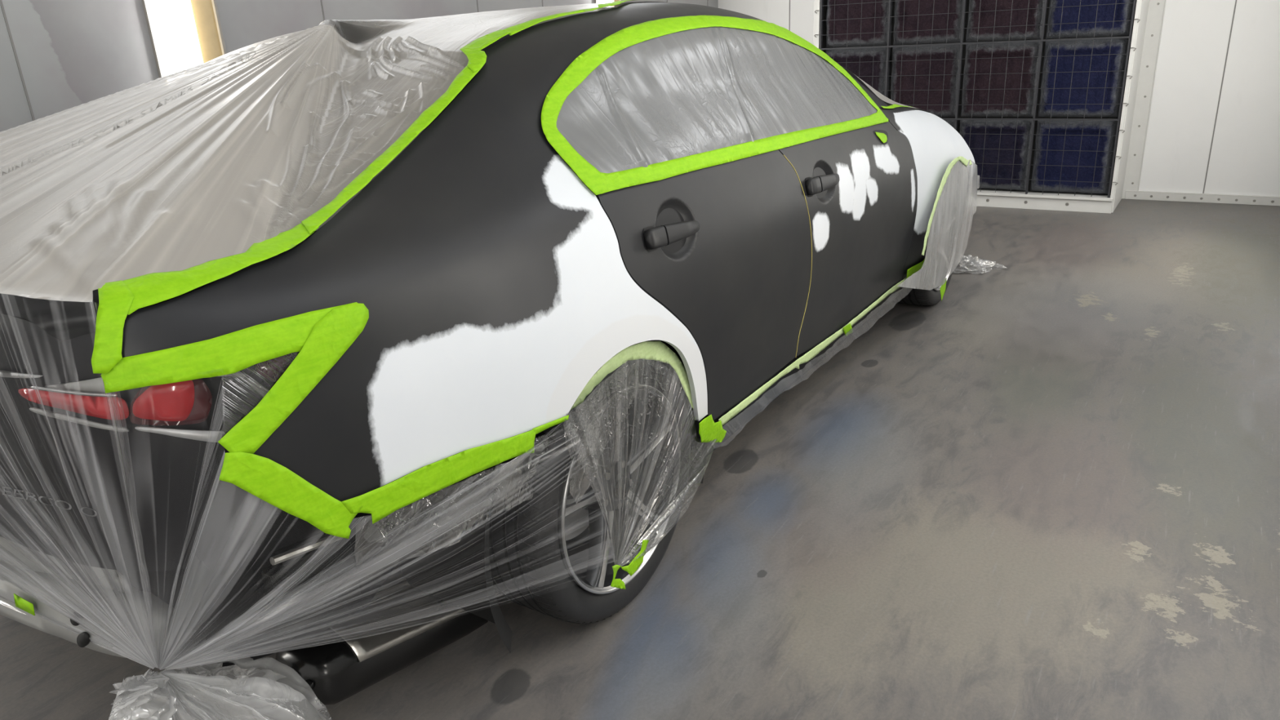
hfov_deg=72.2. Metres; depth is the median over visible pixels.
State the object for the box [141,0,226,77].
light fixture
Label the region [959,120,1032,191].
filter
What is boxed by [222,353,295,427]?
film
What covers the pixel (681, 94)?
film
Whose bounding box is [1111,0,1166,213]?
trim
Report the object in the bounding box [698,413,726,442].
tape
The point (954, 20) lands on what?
filter
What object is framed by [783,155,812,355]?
tape
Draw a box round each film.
[0,1,929,302]
[0,391,599,719]
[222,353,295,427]
[556,26,877,173]
[564,358,716,567]
[712,287,910,444]
[897,160,979,290]
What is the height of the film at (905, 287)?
0.131 m
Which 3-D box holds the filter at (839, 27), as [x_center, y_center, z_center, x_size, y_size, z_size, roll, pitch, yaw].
[1.684,-2.705,6.807,0.525,0.519,0.088,10,24,31]
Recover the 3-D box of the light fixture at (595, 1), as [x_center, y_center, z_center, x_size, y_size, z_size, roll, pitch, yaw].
[-0.220,-2.538,6.621,0.045,1.824,0.339,10,24,31]
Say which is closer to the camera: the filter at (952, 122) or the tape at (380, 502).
the tape at (380, 502)
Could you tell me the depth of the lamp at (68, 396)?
1.25 m
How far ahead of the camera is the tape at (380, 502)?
1.54 m
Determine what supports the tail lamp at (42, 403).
on the car
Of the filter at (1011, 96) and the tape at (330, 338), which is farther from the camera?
the filter at (1011, 96)
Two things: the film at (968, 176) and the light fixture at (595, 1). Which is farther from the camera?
the light fixture at (595, 1)
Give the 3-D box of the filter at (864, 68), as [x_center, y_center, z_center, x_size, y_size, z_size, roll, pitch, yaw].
[1.711,-2.204,6.993,0.525,0.519,0.086,10,24,31]
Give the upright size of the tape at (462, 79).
0.236 m
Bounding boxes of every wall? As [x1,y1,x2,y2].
[0,0,718,132]
[718,0,1279,196]
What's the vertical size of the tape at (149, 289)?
0.059 m
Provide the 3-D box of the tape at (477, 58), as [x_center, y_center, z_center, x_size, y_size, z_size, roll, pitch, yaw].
[-0.361,-0.697,1.977,0.080,0.086,0.216,3,21,16]
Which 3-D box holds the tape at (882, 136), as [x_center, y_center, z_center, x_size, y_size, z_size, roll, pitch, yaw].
[0.927,-0.855,3.361,0.016,0.048,0.106,12,25,35]
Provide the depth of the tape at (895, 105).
3.66 m
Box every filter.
[825,47,890,97]
[826,0,892,47]
[890,44,963,116]
[893,0,964,44]
[944,120,955,128]
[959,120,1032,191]
[960,41,1040,116]
[965,0,1044,42]
[1030,120,1117,194]
[1037,38,1128,117]
[1045,0,1133,39]
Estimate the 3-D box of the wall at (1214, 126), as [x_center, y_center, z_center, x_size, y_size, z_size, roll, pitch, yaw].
[2.654,-2.710,6.889,4.750,2.750,0.083,10,24,31]
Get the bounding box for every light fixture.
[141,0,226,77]
[594,0,622,3]
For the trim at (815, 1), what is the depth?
6.97 m
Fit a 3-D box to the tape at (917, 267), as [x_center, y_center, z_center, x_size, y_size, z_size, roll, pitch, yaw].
[1.255,-0.417,3.978,0.016,0.067,0.339,10,24,31]
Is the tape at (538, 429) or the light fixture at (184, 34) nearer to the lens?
the tape at (538, 429)
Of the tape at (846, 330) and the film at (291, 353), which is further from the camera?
the tape at (846, 330)
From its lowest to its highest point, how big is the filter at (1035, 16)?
0.519 m
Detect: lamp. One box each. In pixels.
[17,387,129,420]
[29,351,298,426]
[132,380,194,421]
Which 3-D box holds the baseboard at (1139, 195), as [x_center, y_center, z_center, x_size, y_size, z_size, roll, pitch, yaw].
[4.094,-2.292,6.001,1.080,2.438,0.026,10,24,31]
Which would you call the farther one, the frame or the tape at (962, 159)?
the frame
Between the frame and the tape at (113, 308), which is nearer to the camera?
the tape at (113, 308)
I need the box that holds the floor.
[0,198,1279,719]
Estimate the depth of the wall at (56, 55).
3.71 m
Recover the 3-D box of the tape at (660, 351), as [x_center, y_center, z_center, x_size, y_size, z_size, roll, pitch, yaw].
[-0.002,0.104,2.100,0.003,0.310,0.551,10,24,31]
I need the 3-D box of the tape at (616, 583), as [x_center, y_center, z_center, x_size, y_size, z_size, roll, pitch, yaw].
[-0.051,0.501,2.006,0.003,0.090,0.057,10,24,31]
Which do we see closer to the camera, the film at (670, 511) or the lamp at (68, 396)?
the lamp at (68, 396)
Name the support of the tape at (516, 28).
attached to the car
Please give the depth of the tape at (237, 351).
1.24 m
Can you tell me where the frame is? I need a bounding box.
[813,0,1141,213]
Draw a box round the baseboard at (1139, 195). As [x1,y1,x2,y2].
[1124,2,1279,206]
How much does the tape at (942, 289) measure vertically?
0.107 m
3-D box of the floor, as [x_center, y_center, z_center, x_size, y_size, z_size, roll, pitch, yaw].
[-0.070,0.222,3.313,4.550,0.001,10.300,10,24,31]
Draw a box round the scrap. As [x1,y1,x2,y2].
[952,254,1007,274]
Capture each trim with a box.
[813,0,817,46]
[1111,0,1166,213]
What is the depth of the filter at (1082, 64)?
6.13 m
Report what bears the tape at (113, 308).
attached to the car
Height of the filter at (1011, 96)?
0.519 m
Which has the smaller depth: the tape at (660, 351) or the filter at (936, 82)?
the tape at (660, 351)
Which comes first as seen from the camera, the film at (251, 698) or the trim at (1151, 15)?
the film at (251, 698)
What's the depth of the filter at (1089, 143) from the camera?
6.31 m
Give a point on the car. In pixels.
(494, 284)
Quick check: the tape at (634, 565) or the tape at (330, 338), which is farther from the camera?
the tape at (634, 565)
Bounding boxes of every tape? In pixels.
[91,280,133,373]
[97,222,319,315]
[100,302,356,393]
[217,302,368,453]
[218,451,363,538]
[301,62,485,234]
[341,429,535,524]
[459,29,511,71]
[502,0,633,35]
[532,414,568,434]
[541,15,888,195]
[569,341,695,421]
[610,564,625,589]
[621,539,648,576]
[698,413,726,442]
[718,277,906,425]
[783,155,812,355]
[843,323,853,336]
[875,132,887,142]
[880,103,911,108]
[906,258,926,278]
[921,155,972,255]
[939,278,946,301]
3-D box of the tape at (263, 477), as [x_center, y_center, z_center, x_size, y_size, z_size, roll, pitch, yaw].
[-0.524,0.209,1.342,0.201,0.209,0.008,-20,26,-39]
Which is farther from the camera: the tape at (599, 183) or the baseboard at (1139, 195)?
the baseboard at (1139, 195)
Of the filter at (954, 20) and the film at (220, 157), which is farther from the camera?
the filter at (954, 20)
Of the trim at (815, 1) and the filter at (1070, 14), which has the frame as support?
the filter at (1070, 14)
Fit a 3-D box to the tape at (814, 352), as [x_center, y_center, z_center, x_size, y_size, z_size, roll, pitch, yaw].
[0.699,-0.089,3.198,0.018,0.074,1.822,10,24,31]
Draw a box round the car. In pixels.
[0,2,975,705]

